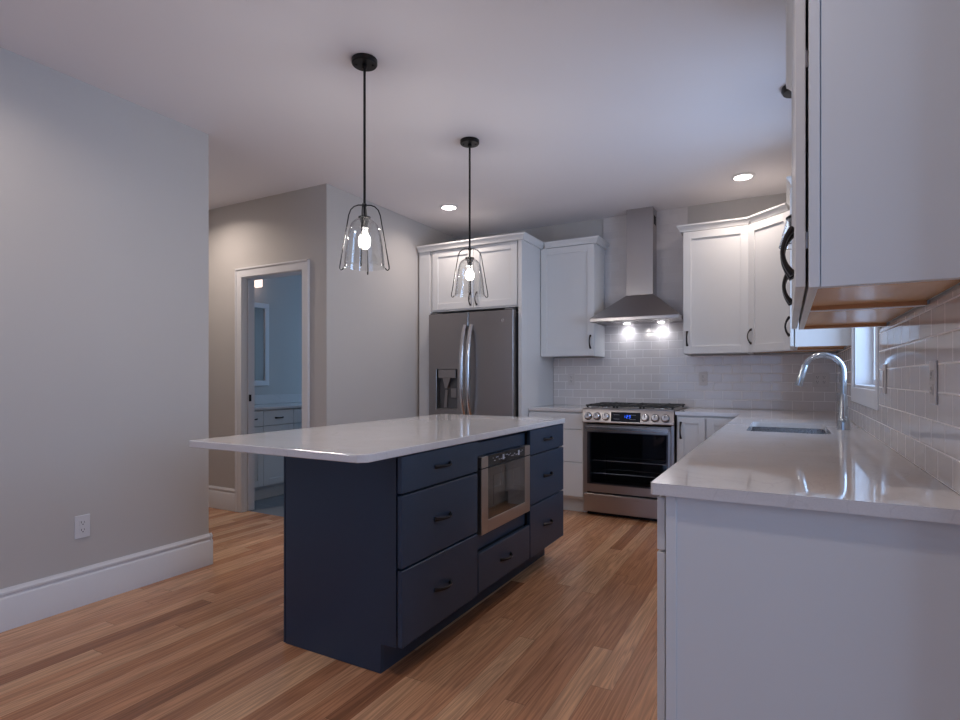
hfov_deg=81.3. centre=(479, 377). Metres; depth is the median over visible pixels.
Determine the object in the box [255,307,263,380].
mirror glass
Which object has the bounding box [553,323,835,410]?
backsplash
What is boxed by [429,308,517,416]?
refrigerator
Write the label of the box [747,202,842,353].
upper cabinet
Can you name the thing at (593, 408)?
cooktop
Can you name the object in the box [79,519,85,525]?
receptacle
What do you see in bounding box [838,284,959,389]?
wall
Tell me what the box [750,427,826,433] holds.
sink
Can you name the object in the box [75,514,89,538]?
wall outlet
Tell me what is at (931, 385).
receptacle
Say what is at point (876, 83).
upper cabinet
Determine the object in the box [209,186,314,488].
wall
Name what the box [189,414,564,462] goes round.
island countertop
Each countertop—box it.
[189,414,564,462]
[255,394,301,409]
[528,404,590,411]
[651,408,959,523]
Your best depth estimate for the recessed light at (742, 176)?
4.28 m
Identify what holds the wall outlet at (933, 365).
attached to the wall at (956, 287)
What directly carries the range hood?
attached to the wall at (746, 207)
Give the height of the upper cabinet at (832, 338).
1.089 m
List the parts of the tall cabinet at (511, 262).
door, crown, door, panel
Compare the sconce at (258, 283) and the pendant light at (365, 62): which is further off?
the sconce at (258, 283)
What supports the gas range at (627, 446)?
on the floor
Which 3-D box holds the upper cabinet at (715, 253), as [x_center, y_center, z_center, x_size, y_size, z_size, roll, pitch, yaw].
[1.994,-0.745,4.764,0.558,1.089,0.388,0,0,29]
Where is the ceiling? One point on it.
(577, 110)
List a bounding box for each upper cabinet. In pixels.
[541,235,609,357]
[676,217,750,355]
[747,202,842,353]
[780,0,959,311]
[782,0,923,329]
[784,176,850,349]
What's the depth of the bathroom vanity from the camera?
5.50 m
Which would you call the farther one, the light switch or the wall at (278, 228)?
the wall at (278, 228)
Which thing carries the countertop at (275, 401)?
on the bathroom vanity
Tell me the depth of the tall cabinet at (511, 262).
5.25 m
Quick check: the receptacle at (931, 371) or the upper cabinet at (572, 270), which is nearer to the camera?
the receptacle at (931, 371)
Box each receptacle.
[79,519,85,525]
[79,527,85,533]
[930,370,932,380]
[930,384,932,394]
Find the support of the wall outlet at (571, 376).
attached to the wall at (746, 207)
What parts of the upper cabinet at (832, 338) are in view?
handle, crown, door, panel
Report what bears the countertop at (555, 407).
on the base cabinet at (573, 494)
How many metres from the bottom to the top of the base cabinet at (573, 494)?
0.884 m
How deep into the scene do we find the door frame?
4.92 m
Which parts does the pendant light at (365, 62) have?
wire frame, stem, lamp shade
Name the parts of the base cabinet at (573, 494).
drawer, drawer, drawer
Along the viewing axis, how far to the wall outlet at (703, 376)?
4.97 m
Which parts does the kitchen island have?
panel, drawer, drawer, drawer, handle, handle, handle, microwave drawer, drawer, control panel, handle, glass, drawer, drawer, drawer, handle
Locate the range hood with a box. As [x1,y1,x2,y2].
[590,206,682,326]
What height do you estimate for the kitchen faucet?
0.403 m
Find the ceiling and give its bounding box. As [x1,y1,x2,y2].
[0,0,791,238]
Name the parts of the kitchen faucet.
spout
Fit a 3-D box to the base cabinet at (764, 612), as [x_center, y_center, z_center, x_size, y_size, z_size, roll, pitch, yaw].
[0.899,0.743,1.612,0.686,0.884,0.708,0,0,29]
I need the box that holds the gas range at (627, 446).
[582,402,686,521]
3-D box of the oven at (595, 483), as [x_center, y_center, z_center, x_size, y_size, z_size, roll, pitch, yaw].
[1.345,0.689,4.883,0.703,0.579,0.606,0,0,29]
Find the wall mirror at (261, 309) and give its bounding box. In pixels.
[255,302,268,385]
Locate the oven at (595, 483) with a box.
[585,424,670,497]
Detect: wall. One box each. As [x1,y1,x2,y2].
[0,47,457,588]
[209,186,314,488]
[458,193,837,410]
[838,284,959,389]
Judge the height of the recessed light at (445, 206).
0.009 m
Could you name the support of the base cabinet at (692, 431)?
on the floor
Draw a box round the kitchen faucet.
[795,353,850,429]
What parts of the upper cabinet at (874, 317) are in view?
handle, crown, door, door, panel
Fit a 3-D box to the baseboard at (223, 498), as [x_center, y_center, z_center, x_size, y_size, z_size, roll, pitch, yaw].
[-2.260,1.086,5.007,2.398,0.196,0.018,0,0,29]
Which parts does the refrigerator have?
dispenser panel, door, handle, handle, door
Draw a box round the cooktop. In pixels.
[583,406,686,410]
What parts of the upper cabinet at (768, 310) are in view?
door, crown, panel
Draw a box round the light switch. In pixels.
[882,364,886,393]
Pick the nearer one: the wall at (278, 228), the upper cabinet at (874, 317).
the upper cabinet at (874, 317)
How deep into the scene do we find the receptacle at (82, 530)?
2.91 m
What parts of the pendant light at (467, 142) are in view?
wire frame, stem, lamp shade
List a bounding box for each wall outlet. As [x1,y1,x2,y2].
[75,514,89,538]
[568,373,574,384]
[699,372,707,384]
[812,372,828,386]
[929,360,937,404]
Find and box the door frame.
[235,259,309,512]
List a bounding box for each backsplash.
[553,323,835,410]
[603,207,687,326]
[836,288,959,494]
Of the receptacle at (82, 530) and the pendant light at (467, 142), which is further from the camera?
the pendant light at (467, 142)
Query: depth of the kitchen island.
2.40 m
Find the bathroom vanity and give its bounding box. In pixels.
[255,408,301,499]
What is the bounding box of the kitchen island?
[284,424,562,673]
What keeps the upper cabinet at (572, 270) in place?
attached to the wall at (746, 207)
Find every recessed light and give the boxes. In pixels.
[439,204,458,209]
[731,172,755,180]
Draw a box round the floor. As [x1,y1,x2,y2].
[0,494,658,719]
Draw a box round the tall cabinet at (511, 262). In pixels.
[416,232,552,416]
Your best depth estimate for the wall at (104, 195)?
3.11 m
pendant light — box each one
[339,53,389,274]
[451,137,487,299]
[779,85,791,249]
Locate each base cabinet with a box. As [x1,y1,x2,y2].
[529,411,586,511]
[657,495,959,719]
[677,415,734,461]
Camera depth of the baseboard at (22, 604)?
2.97 m
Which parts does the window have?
sash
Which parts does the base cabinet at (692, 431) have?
handle, door, door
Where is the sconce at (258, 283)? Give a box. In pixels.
[255,280,261,287]
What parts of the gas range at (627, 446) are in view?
trim, knob, knob, knob, warming drawer, toe plate, control panel, knob, knob, knob, trim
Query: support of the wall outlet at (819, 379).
attached to the wall at (746, 207)
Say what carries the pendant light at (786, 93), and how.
hanging from the ceiling
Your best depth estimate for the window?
3.31 m
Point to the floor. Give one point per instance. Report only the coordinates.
(572, 635)
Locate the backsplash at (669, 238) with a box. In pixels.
[603,207,687,326]
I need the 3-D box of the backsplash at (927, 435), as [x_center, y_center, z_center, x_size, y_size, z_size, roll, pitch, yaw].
[1.944,0.031,2.811,0.008,0.474,3.859,0,0,29]
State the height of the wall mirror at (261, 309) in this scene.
0.890 m
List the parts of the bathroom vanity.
drawer, door, drawer, door, drawer, door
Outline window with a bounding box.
[851,327,880,410]
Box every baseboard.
[0,533,212,632]
[209,485,234,511]
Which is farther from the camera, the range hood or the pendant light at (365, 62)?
the range hood
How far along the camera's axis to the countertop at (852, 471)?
1.61 m
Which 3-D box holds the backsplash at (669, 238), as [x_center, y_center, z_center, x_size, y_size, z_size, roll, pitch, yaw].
[1.536,-1.019,5.232,0.775,1.050,0.008,0,0,29]
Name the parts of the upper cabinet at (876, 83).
handle, handle, door, door, panel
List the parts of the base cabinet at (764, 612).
drawer, door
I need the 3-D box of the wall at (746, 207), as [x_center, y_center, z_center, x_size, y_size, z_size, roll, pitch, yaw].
[1.397,-0.180,5.382,3.685,2.730,0.120,0,0,29]

